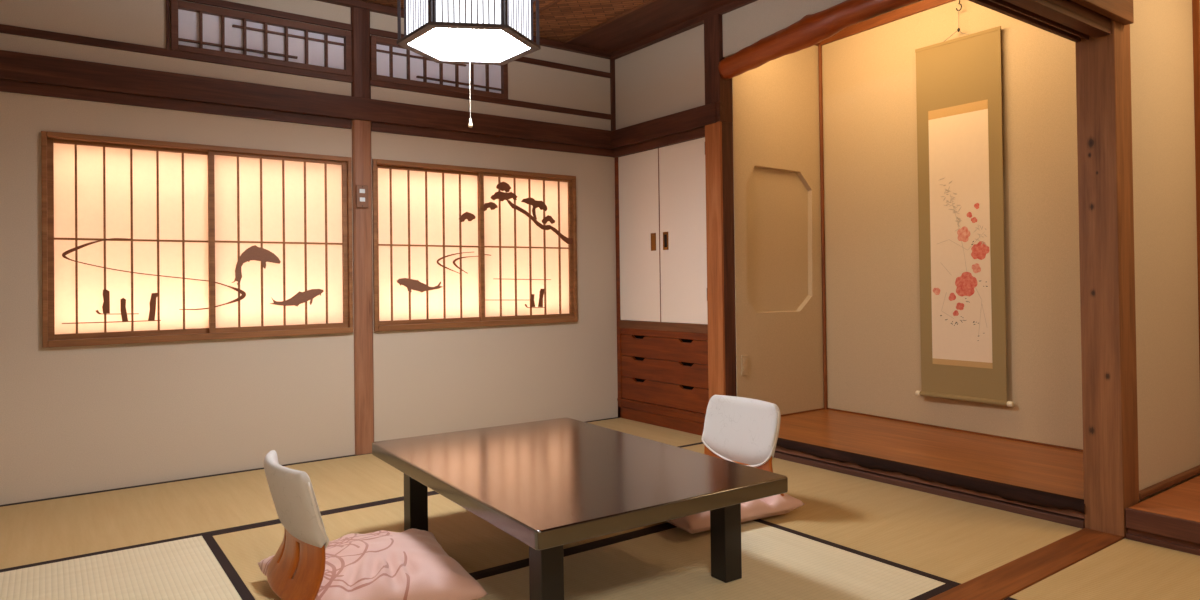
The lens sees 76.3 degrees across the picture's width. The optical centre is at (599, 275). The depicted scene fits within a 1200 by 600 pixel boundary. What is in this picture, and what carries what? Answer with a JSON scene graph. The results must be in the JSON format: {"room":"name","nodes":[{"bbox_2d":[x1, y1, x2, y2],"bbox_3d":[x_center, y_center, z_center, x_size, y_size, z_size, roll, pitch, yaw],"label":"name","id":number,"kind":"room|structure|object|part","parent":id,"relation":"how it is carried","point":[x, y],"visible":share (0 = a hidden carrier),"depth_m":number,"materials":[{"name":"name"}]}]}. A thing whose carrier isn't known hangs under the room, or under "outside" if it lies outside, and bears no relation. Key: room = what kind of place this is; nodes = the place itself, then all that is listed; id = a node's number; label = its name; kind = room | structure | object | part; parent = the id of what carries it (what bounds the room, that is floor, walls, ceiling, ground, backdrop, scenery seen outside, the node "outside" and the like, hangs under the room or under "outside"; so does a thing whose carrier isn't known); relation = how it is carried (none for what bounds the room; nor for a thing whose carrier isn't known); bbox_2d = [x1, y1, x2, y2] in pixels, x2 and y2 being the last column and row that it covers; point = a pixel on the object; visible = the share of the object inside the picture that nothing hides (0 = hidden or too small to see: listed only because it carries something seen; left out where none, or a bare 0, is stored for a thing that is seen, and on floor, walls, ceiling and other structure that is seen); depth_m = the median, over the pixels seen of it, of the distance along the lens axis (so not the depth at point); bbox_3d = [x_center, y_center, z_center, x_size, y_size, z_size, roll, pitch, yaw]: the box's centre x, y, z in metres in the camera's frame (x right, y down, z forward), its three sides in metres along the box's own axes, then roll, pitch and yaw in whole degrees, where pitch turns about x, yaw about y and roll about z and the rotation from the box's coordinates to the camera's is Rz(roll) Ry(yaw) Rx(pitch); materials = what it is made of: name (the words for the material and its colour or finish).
{"room":"traditional dwelling","nodes":[
{"label":"traditional dwelling","id":0,"kind":"room"},
{"bbox_2d":[0,0,617,504],"bbox_3d":[-1.349,-0.261,4.190,3.680,2.570,0.060,0,-1,-36],"label":"wall","id":1,"kind":"structure","parent":0,"point":[74,419],"depth_m":3.83,"materials":[{"name":"paint"}]},
{"bbox_2d":[166,0,169,48],"bbox_3d":[-2.062,-1.202,3.648,0.014,0.247,0.012,0,-1,-36],"label":"trim","id":2,"kind":"structure","parent":1,"relation":"attached to","point":[167,1],"depth_m":3.64,"materials":[{"name":"brown wood"}]},
{"bbox_2d":[0,79,351,128],"bbox_3d":[-2.089,-0.815,3.621,1.820,0.050,0.012,0,-1,-36],"label":"trim","id":3,"kind":"structure","parent":1,"relation":"attached to","point":[5,85],"depth_m":3.63,"materials":[{"name":"brown wood"}]},
{"bbox_2d":[41,131,352,347],"bbox_3d":[-1.976,-0.158,3.858,1.379,0.970,0.300,0,-1,-36],"label":"window","id":4,"kind":"structure","parent":1,"relation":"in","point":[144,241],"depth_m":3.73,"materials":[{"name":"white paper"}]},
{"bbox_3d":[-2.187,-0.161,3.595,0.673,0.900,0.022,0,-1,-36],"label":"sash","id":5,"kind":"part","parent":4,"relation":"part of","materials":[{"name":"beige paper"}]},
{"bbox_3d":[-1.648,-0.165,3.956,0.678,0.900,0.022,0,-1,-36],"label":"sash","id":6,"kind":"part","parent":4,"relation":"part of","materials":[{"name":"beige paper"}]},
{"bbox_2d":[170,0,351,75],"bbox_3d":[-1.717,-1.198,3.922,0.860,0.244,0.072,0,-1,-36],"label":"window","id":7,"kind":"structure","parent":1,"relation":"in","point":[196,28],"depth_m":3.89,"materials":[{"name":"wood"}]},
{"bbox_2d":[0,24,611,119],"bbox_3d":[-1.375,-1.064,4.141,3.590,0.036,0.014,0,-1,-36],"label":"trim","id":8,"kind":"structure","parent":1,"relation":"attached to","point":[7,29],"depth_m":3.87,"materials":[{"name":"brown wood"}]},
{"bbox_2d":[0,50,614,149],"bbox_3d":[-1.354,-0.906,4.140,3.620,0.122,0.035,0,-1,-36],"label":"trim","id":9,"kind":"structure","parent":1,"relation":"attached to","point":[14,66],"depth_m":3.89,"materials":[{"name":"brown wood"}]},
{"bbox_2d":[351,7,370,98],"bbox_3d":[-1.308,-1.213,4.185,0.103,0.492,0.026,0,-1,-36],"label":"trim","id":10,"kind":"structure","parent":1,"relation":"attached to","point":[360,17],"depth_m":4.17,"materials":[{"name":"brown wood"}]},
{"bbox_2d":[352,120,373,454],"bbox_3d":[-1.291,0.064,4.173,0.103,1.818,0.026,0,-1,-36],"label":"trim","id":11,"kind":"structure","parent":1,"relation":"attached to","point":[361,129],"depth_m":4.16,"materials":[{"name":"brown wood"}]},
{"bbox_2d":[356,185,368,207],"bbox_3d":[-1.293,-0.427,4.155,0.067,0.124,0.019,0,-1,-36],"label":"light switch","id":12,"kind":"object","parent":11,"relation":"attached to","point":[361,190],"visible":1,"depth_m":4.15,"materials":[{"name":"brown plastic"}]},
{"bbox_2d":[183,0,610,77],"bbox_3d":[-1.378,-1.347,4.144,3.590,0.035,0.014,0,-1,-36],"label":"trim","id":13,"kind":"structure","parent":1,"relation":"attached to","point":[218,3],"depth_m":4.08,"materials":[{"name":"brown wood"}]},
{"bbox_2d":[370,35,507,99],"bbox_3d":[-0.934,-1.203,4.489,0.856,0.244,0.072,0,-1,-36],"label":"window","id":14,"kind":"structure","parent":1,"relation":"in","point":[390,61],"depth_m":4.44,"materials":[{"name":"wood"}]},
{"bbox_2d":[316,0,610,58],"bbox_3d":[-1.380,-1.478,4.129,3.570,0.038,0.040,0,-1,-36],"label":"trim","id":15,"kind":"structure","parent":1,"relation":"attached to","point":[373,7],"depth_m":4.33,"materials":[{"name":"brown wood"}]},
{"bbox_2d":[372,159,577,331],"bbox_3d":[-0.783,-0.167,4.722,1.372,0.973,0.300,0,-1,-36],"label":"window","id":16,"kind":"structure","parent":1,"relation":"in","point":[454,246],"depth_m":4.61,"materials":[{"name":"white paper"}]},
{"bbox_3d":[-0.991,-0.170,4.461,0.674,0.903,0.022,0,-1,-36],"label":"sash","id":17,"kind":"part","parent":16,"relation":"part of","materials":[{"name":"beige paper"}]},
{"bbox_3d":[-0.455,-0.173,4.820,0.670,0.903,0.022,0,-1,-36],"label":"sash","id":18,"kind":"part","parent":16,"relation":"part of","materials":[{"name":"beige paper"}]},
{"bbox_2d":[371,122,613,156],"bbox_3d":[-0.578,-0.824,4.715,1.690,0.050,0.012,0,-1,-36],"label":"trim","id":19,"kind":"structure","parent":1,"relation":"attached to","point":[376,127],"depth_m":4.63,"materials":[{"name":"brown wood"}]},
{"bbox_2d":[533,0,561,15],"bbox_3d":[0.260,-1.522,3.521,0.015,0.012,2.950,0,-1,-36],"label":"trim","id":20,"kind":"structure","parent":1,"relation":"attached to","point":[555,1],"depth_m":4.28,"materials":[{"name":"brown wood"}]},
{"bbox_2d":[563,0,655,43],"bbox_3d":[0.609,-1.524,3.773,0.015,0.012,2.950,0,-1,-36],"label":"trim","id":21,"kind":"structure","parent":1,"relation":"attached to","point":[648,1],"depth_m":4.53,"materials":[{"name":"brown wood"}]},
{"bbox_2d":[610,59,615,130],"bbox_3d":[0.088,-1.221,5.203,0.034,0.492,0.014,0,-1,-36],"label":"trim","id":22,"kind":"structure","parent":1,"relation":"attached to","point":[612,62],"depth_m":5.20,"materials":[{"name":"brown wood"}]},
{"bbox_2d":[361,0,647,41],"bbox_3d":[-0.681,-1.535,2.840,3.190,0.026,2.950,0,-1,-36],"label":"ceiling panel","id":23,"kind":"object","parent":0,"point":[566,19],"visible":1,"depth_m":4.43,"materials":[{"name":"brown wood"}]},
{"bbox_2d":[397,0,540,127],"bbox_3d":[-0.520,-1.048,3.042,0.502,0.924,0.563,0,-1,-36],"label":"pendant lamp","id":24,"kind":"object","parent":23,"relation":"hanging from","point":[487,32],"visible":1,"depth_m":2.95,"materials":[{"name":"paper"}]},
{"bbox_3d":[-0.685,-1.018,2.909,0.002,0.195,0.234,0,-1,-39],"label":"panel","id":25,"kind":"part","parent":24,"relation":"part of","materials":[{"name":"paper"}]},
{"bbox_3d":[-0.488,-1.021,2.832,0.209,0.195,0.108,0,-1,-36],"label":"panel","id":26,"kind":"part","parent":24,"relation":"part of","materials":[{"name":"paper"}]},
{"bbox_3d":[-0.520,-1.019,3.042,0.502,0.219,0.563,0,-1,-36],"label":"lamp frame","id":27,"kind":"part","parent":24,"relation":"part of","materials":[{"name":"black wood"}]},
{"bbox_2d":[409,28,528,61],"bbox_3d":[-0.519,-0.915,3.041,0.438,0.003,0.491,0,-1,-36],"label":"diffuser","id":28,"kind":"object","parent":24,"relation":"attached to","point":[434,44],"depth_m":3.03,"materials":[{"name":"white plastic"}]},
{"bbox_3d":[-0.517,-0.767,3.039,0.003,0.293,0.003,0,-1,-36],"label":"pull cord","id":29,"kind":"part","parent":24,"relation":"part of","materials":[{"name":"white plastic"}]},
{"bbox_3d":[-0.515,-0.604,3.038,0.017,0.036,0.017,0,-1,-36],"label":"cord knob","id":30,"kind":"part","parent":24,"relation":"part of","materials":[{"name":"beige plastic"}]},
{"bbox_3d":[-0.322,-1.022,2.965,0.002,0.195,0.234,-1,-1,21],"label":"panel","id":31,"kind":"part","parent":24,"relation":"part of","materials":[{"name":"paper"}]},
{"bbox_2d":[568,0,734,51],"bbox_3d":[0.784,-1.541,3.901,0.430,0.032,2.950,0,-1,-36],"label":"ceiling","id":32,"kind":"structure","parent":0,"point":[653,18],"depth_m":4.58,"materials":[{"name":"brown wood"}]},
{"bbox_2d":[615,0,845,129],"bbox_3d":[0.969,-1.228,4.041,0.070,0.700,2.930,0,-1,-36],"label":"wall","id":33,"kind":"structure","parent":0,"point":[666,77],"depth_m":4.66,"materials":[{"name":"paint"}]},
{"bbox_2d":[613,127,704,157],"bbox_3d":[0.377,-0.834,4.837,0.040,0.052,0.935,0,-1,-36],"label":"trim","id":34,"kind":"structure","parent":33,"relation":"attached to","point":[697,133],"depth_m":4.79,"materials":[{"name":"brown wood"}]},
{"bbox_2d":[611,102,716,149],"bbox_3d":[0.379,-0.920,4.782,0.060,0.118,1.028,0,-1,-36],"label":"trim","id":35,"kind":"structure","parent":33,"relation":"attached to","point":[697,117],"depth_m":4.70,"materials":[{"name":"brown wood"}]},
{"bbox_2d":[609,0,757,59],"bbox_3d":[0.939,-1.509,4.012,0.050,0.038,2.950,0,-1,-36],"label":"trim","id":36,"kind":"structure","parent":33,"relation":"attached to","point":[699,20],"depth_m":4.63,"materials":[{"name":"brown wood"}]},
{"bbox_2d":[705,121,725,399],"bbox_3d":[0.661,0.039,4.376,0.016,1.822,0.123,0,-1,-36],"label":"trim","id":37,"kind":"structure","parent":33,"relation":"attached to","point":[713,132],"depth_m":4.37,"materials":[{"name":"brown wood"}]},
{"bbox_2d":[718,0,922,79],"bbox_3d":[1.260,-1.236,3.602,0.139,0.214,1.867,0,-1,-36],"label":"trim","id":38,"kind":"structure","parent":33,"relation":"attached to","point":[812,29],"depth_m":3.83,"materials":[{"name":"brown wood"}]},
{"bbox_2d":[968,0,1110,42],"bbox_3d":[0.344,-0.906,1.710,3.520,0.132,0.113,0,-1,-36],"label":"trim","id":39,"kind":"structure","parent":33,"relation":"attached to","point":[1068,19],"depth_m":2.54,"materials":[{"name":"brown wood"}]},
{"bbox_2d":[732,45,823,414],"bbox_3d":[1.085,-0.328,4.639,0.810,2.650,0.050,0,-1,-36],"label":"wall","id":40,"kind":"structure","parent":0,"point":[776,130],"depth_m":4.62,"materials":[{"name":"paint"}]},
{"bbox_2d":[704,14,732,122],"bbox_3d":[0.696,-1.181,4.424,0.134,0.618,0.123,0,-1,-36],"label":"trim","id":41,"kind":"structure","parent":40,"relation":"attached to","point":[717,89],"depth_m":4.37,"materials":[{"name":"brown wood"}]},
{"bbox_2d":[717,102,724,121],"bbox_3d":[0.685,-0.927,4.343,0.038,0.108,0.026,0,-1,-36],"label":"trim","id":42,"kind":"structure","parent":40,"relation":"attached to","point":[720,105],"depth_m":4.33,"materials":[{"name":"brown wood"}]},
{"bbox_2d":[722,122,736,396],"bbox_3d":[0.717,0.038,4.416,0.121,1.822,0.124,0,-1,-36],"label":"trim","id":43,"kind":"structure","parent":40,"relation":"attached to","point":[727,128],"depth_m":4.36,"materials":[{"name":"brown wood"}]},
{"bbox_2d":[741,355,747,374],"bbox_3d":[0.832,0.517,4.402,0.048,0.115,0.010,0,-1,-36],"label":"wall outlet","id":44,"kind":"object","parent":40,"relation":"attached to","point":[744,364],"visible":1,"depth_m":4.39,"materials":[{"name":"beige plastic"}]},
{"bbox_2d":[781,408,823,415],"bbox_3d":[1.121,0.842,4.607,0.740,0.008,0.008,0,-1,-36],"label":"trim","id":45,"kind":"structure","parent":40,"relation":"attached to","point":[819,408],"depth_m":4.69,"materials":[{"name":"brown wood"}]},
{"bbox_2d":[822,0,1082,448],"bbox_3d":[1.947,-0.345,4.060,0.050,2.650,1.985,0,-1,-33],"label":"wall","id":46,"kind":"structure","parent":0,"point":[873,340],"depth_m":4.27,"materials":[{"name":"paint"}]},
{"bbox_2d":[818,45,827,408],"bbox_3d":[1.407,-0.305,4.826,0.022,2.300,0.022,0,-1,-36],"label":"trim","id":47,"kind":"structure","parent":46,"relation":"attached to","point":[819,46],"depth_m":4.82,"materials":[{"name":"brown wood"}]},
{"bbox_2d":[820,0,954,45],"bbox_3d":[1.905,-1.498,4.057,0.019,0.062,1.893,0,-1,-33],"label":"trim","id":48,"kind":"structure","parent":46,"relation":"attached to","point":[924,5],"depth_m":4.42,"materials":[{"name":"brown wood"}]},
{"bbox_2d":[778,409,1083,498],"bbox_3d":[1.615,0.841,3.810,0.935,0.018,1.882,0,-1,-36],"label":"floor","id":49,"kind":"structure","parent":46,"relation":"attached to","point":[1055,470],"depth_m":3.65,"materials":[{"name":"brown wood"}]},
{"bbox_2d":[827,408,1082,451],"bbox_3d":[1.938,0.826,4.036,0.010,0.009,1.893,0,-1,-33],"label":"baseboard","id":50,"kind":"structure","parent":46,"relation":"attached to","point":[1015,439],"depth_m":4.04,"materials":[{"name":"brown wood"}]},
{"bbox_2d":[1129,475,1199,521],"bbox_3d":[2.556,0.833,2.418,0.862,0.067,1.244,0,-1,-36],"label":"floor","id":51,"kind":"structure","parent":46,"relation":"attached to","point":[1182,501],"depth_m":2.72,"materials":[{"name":"brown wood"}]},
{"bbox_3d":[1.897,-1.429,4.031,0.019,0.076,0.033,0,-1,-36],"label":"hook","id":52,"kind":"object","parent":46,"relation":"attached to","visible":0},
{"bbox_2d":[915,9,1013,406],"bbox_3d":[1.889,-0.369,4.023,0.029,2.061,0.522,0,-1,-36],"label":"scroll","id":53,"kind":"object","parent":52,"relation":"hanging from","point":[959,80],"visible":1,"depth_m":4.00,"materials":[{"name":"green fabric"}]},
{"bbox_3d":[1.880,-1.323,4.035,0.009,0.153,0.151,0,-1,-36],"label":"hanging cord","id":54,"kind":"part","parent":53,"relation":"part of","materials":[{"name":"fabric"}]},
{"bbox_3d":[1.879,-1.240,4.032,0.007,0.018,0.467,0,-1,-36],"label":"rod","id":55,"kind":"part","parent":53,"relation":"part of","materials":[{"name":"brown wood"}]},
{"bbox_2d":[928,109,991,362],"bbox_3d":[1.891,-0.199,4.021,0.002,1.294,0.324,0,-1,-36],"label":"painting","id":56,"kind":"object","parent":53,"relation":"on","point":[959,141],"depth_m":4.02,"materials":[{"name":"beige paper"}]},
{"bbox_3d":[2.047,0.643,3.812,0.029,0.028,0.026,0,-1,-36],"label":"roller knob","id":57,"kind":"part","parent":53,"relation":"part of","materials":[{"name":"beige wood"}]},
{"bbox_2d":[1124,0,1199,538],"bbox_3d":[2.192,-0.358,3.033,0.780,2.650,0.090,0,-1,-36],"label":"wall","id":58,"kind":"structure","parent":0,"point":[1161,32],"depth_m":2.98,"materials":[{"name":"paint"}]},
{"bbox_2d":[774,446,1084,528],"bbox_3d":[1.230,0.941,3.542,0.054,0.066,1.862,0,-1,-36],"label":"trim","id":59,"kind":"structure","parent":58,"relation":"attached to","point":[1077,522],"depth_m":3.21,"materials":[{"name":"brown wood"}]},
{"bbox_2d":[776,438,1084,513],"bbox_3d":[1.218,0.863,3.531,0.045,0.056,1.867,0,-1,-36],"label":"trim","id":60,"kind":"structure","parent":58,"relation":"attached to","point":[1006,491],"depth_m":3.19,"materials":[{"name":"brown wood"}]},
{"bbox_2d":[927,528,1123,599],"bbox_3d":[0.371,0.950,1.690,3.522,0.054,0.126,0,-1,-36],"label":"trim","id":61,"kind":"structure","parent":58,"relation":"attached to","point":[1002,582],"depth_m":2.39,"materials":[{"name":"brown wood"}]},
{"bbox_2d":[1071,0,1133,24],"bbox_3d":[0.427,-0.960,1.670,3.608,0.148,0.029,0,-1,-36],"label":"trim","id":62,"kind":"structure","parent":58,"relation":"attached to","point":[1121,11],"depth_m":2.63,"materials":[{"name":"brown wood"}]},
{"bbox_2d":[1075,19,1138,536],"bbox_3d":[1.836,-0.331,2.776,0.142,2.500,0.128,0,-1,-36],"label":"wooden pillar","id":63,"kind":"structure","parent":58,"relation":"attached to","point":[1103,64],"depth_m":2.73,"materials":[{"name":"brown wood"}]},
{"bbox_2d":[1125,508,1199,543],"bbox_3d":[2.204,0.838,2.166,0.016,0.070,1.248,0,-1,-36],"label":"trim","id":64,"kind":"structure","parent":58,"relation":"attached to","point":[1149,522],"depth_m":2.58,"materials":[{"name":"brown wood"}]},
{"bbox_2d":[1126,528,1199,555],"bbox_3d":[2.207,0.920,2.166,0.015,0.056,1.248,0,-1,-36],"label":"trim","id":65,"kind":"structure","parent":58,"relation":"attached to","point":[1195,551],"depth_m":2.58,"materials":[{"name":"brown wood"}]},
{"bbox_3d":[0.740,1.006,2.030,4.720,0.060,6.750,0,-1,-36],"label":"floor","id":66,"kind":"structure","parent":0,"visible":0},
{"bbox_2d":[0,534,254,599],"bbox_3d":[-1.270,0.974,1.776,0.964,0.050,1.934,0,-1,-36],"label":"mat","id":67,"kind":"object","parent":66,"relation":"on","point":[193,568],"visible":1,"depth_m":2.43,"materials":[{"name":"wicker"}]},
{"bbox_2d":[0,454,434,571],"bbox_3d":[-1.756,0.994,3.227,1.879,0.050,0.984,0,-1,-36],"label":"mat","id":68,"kind":"object","parent":66,"relation":"on","point":[62,528],"visible":0.59,"depth_m":3.17,"materials":[{"name":"wicker"}]},
{"bbox_2d":[211,492,672,599],"bbox_3d":[-0.475,0.975,2.941,1.689,0.050,0.979,0,-1,-36],"label":"mat","id":69,"kind":"object","parent":66,"relation":"on","point":[480,547],"visible":0.2,"depth_m":2.78,"materials":[{"name":"wicker"}]},
{"bbox_2d":[264,450,328,599],"bbox_3d":[-0.747,0.725,2.194,0.385,0.430,0.401,0,-1,-36],"label":"chair","id":70,"kind":"object","parent":69,"relation":"on","point":[296,570],"visible":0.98,"depth_m":2.01,"materials":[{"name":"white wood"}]},
{"bbox_2d":[258,528,487,599],"bbox_3d":[-0.690,0.869,2.257,0.556,0.137,0.587,0,-1,-27],"label":"floor cushion","id":71,"kind":"object","parent":70,"relation":"on","point":[410,564],"visible":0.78,"depth_m":2.14,"materials":[{"name":"pink fabric"}]},
{"bbox_2d":[372,417,787,599],"bbox_3d":[-0.145,0.779,2.584,0.864,0.326,1.283,0,-1,-34],"label":"table","id":72,"kind":"object","parent":69,"relation":"on","point":[549,485],"visible":0.94,"depth_m":2.33,"materials":[{"name":"paint"}]},
{"bbox_3d":[-0.677,0.812,2.808,0.068,0.278,0.068,0,-1,-34],"label":"leg","id":73,"kind":"part","parent":72,"relation":"part of","materials":[{"name":"black paint"}]},
{"bbox_3d":[-0.140,0.797,2.006,0.068,0.278,0.068,0,-1,-34],"label":"leg","id":74,"kind":"part","parent":72,"relation":"part of","materials":[{"name":"black paint"}]},
{"bbox_3d":[0.388,0.794,2.360,0.068,0.278,0.068,0,-1,-34],"label":"leg","id":75,"kind":"part","parent":72,"relation":"part of","materials":[{"name":"black paint"}]},
{"bbox_2d":[368,417,703,469],"bbox_3d":[-0.290,0.986,4.288,1.739,0.050,0.984,0,-1,-36],"label":"mat","id":76,"kind":"object","parent":66,"relation":"on","point":[668,436],"visible":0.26,"depth_m":4.65,"materials":[{"name":"wicker"}]},
{"bbox_2d":[615,137,708,435],"bbox_3d":[0.585,0.074,4.971,0.513,1.766,0.932,0,-1,-36],"label":"tall cabinet","id":77,"kind":"object","parent":66,"relation":"on","point":[660,193],"visible":0.69,"depth_m":4.81,"materials":[{"name":"white wood"}]},
{"bbox_3d":[0.264,-0.252,5.017,0.025,1.102,0.418,0,-1,-36],"label":"door","id":78,"kind":"part","parent":77,"relation":"part of","materials":[{"name":"paper"}]},
{"bbox_3d":[0.341,-0.213,4.886,0.005,0.113,0.048,0,-1,-36],"label":"door pull","id":79,"kind":"part","parent":77,"relation":"part of","materials":[{"name":"brown wood"}]},
{"bbox_3d":[0.401,0.323,4.832,0.037,0.052,0.863,0,-1,-36],"label":"rail","id":80,"kind":"part","parent":77,"relation":"part of","materials":[{"name":"brown wood"}]},
{"bbox_3d":[0.403,0.464,4.830,0.020,0.138,0.860,0,-1,-36],"label":"drawer","id":81,"kind":"part","parent":77,"relation":"part of","materials":[{"name":"brown wood"}]},
{"bbox_3d":[0.406,0.751,4.827,0.020,0.144,0.860,0,-1,-36],"label":"drawer","id":82,"kind":"part","parent":77,"relation":"part of","materials":[{"name":"brown wood"}]},
{"bbox_3d":[0.404,0.606,4.829,0.020,0.138,0.860,0,-1,-36],"label":"drawer","id":83,"kind":"part","parent":77,"relation":"part of","materials":[{"name":"brown wood"}]},
{"bbox_3d":[0.412,-0.214,4.789,0.005,0.113,0.048,0,-1,-36],"label":"door pull","id":84,"kind":"part","parent":77,"relation":"part of","materials":[{"name":"gold metal"}]},
{"bbox_3d":[0.518,-0.259,4.666,0.025,1.102,0.437,0,-1,-36],"label":"door","id":85,"kind":"part","parent":77,"relation":"part of","materials":[{"name":"paper"}]},
{"bbox_2d":[473,520,955,599],"bbox_3d":[0.092,0.960,2.158,1.689,0.050,0.954,0,-1,-36],"label":"mat","id":86,"kind":"object","parent":66,"relation":"on","point":[670,562],"visible":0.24,"depth_m":2.39,"materials":[{"name":"wicker"}]},
{"bbox_2d":[682,444,1081,585],"bbox_3d":[0.838,0.961,3.302,0.859,0.050,1.934,0,-1,-36],"label":"mat","id":87,"kind":"object","parent":66,"relation":"on","point":[954,542],"visible":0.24,"depth_m":2.83,"materials":[{"name":"wicker"}]},
{"bbox_2d":[666,493,803,533],"bbox_3d":[0.405,0.866,3.055,0.556,0.131,0.587,0,-1,-30],"label":"floor cushion","id":88,"kind":"object","parent":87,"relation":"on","point":[774,505],"visible":0.12,"depth_m":2.85,"materials":[{"name":"pink fabric"}]},
{"bbox_2d":[701,395,783,522],"bbox_3d":[0.468,0.718,3.008,0.385,0.430,0.401,0,-1,-36],"label":"chair","id":89,"kind":"object","parent":87,"relation":"on","point":[741,430],"visible":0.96,"depth_m":3.09,"materials":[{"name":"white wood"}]},
{"bbox_2d":[1004,538,1199,599],"bbox_3d":[2.030,0.930,1.669,0.844,0.050,1.849,0,-1,-36],"label":"mat","id":90,"kind":"object","parent":66,"relation":"on","point":[1127,569],"visible":1,"depth_m":2.32,"materials":[{"name":"wicker"}]},
{"bbox_3d":[2.889,-0.370,2.717,0.050,2.650,1.300,0,-1,-36],"label":"wall","id":91,"kind":"structure","parent":0,"visible":0},
{"bbox_2d":[1139,465,1199,499],"bbox_3d":[2.234,0.797,2.973,0.723,0.023,0.022,0,-1,-36],"label":"baseboard","id":92,"kind":"structure","parent":91,"relation":"attached to","point":[1180,477],"depth_m":2.92,"materials":[{"name":"brown wood"}]},
{"bbox_2d":[1192,0,1199,365],"bbox_3d":[2.503,-0.389,3.191,0.020,2.393,0.020,0,-1,-36],"label":"trim","id":93,"kind":"structure","parent":91,"relation":"attached to","point":[1195,3],"depth_m":3.19,"materials":[{"name":"brown wood"}]}
]}

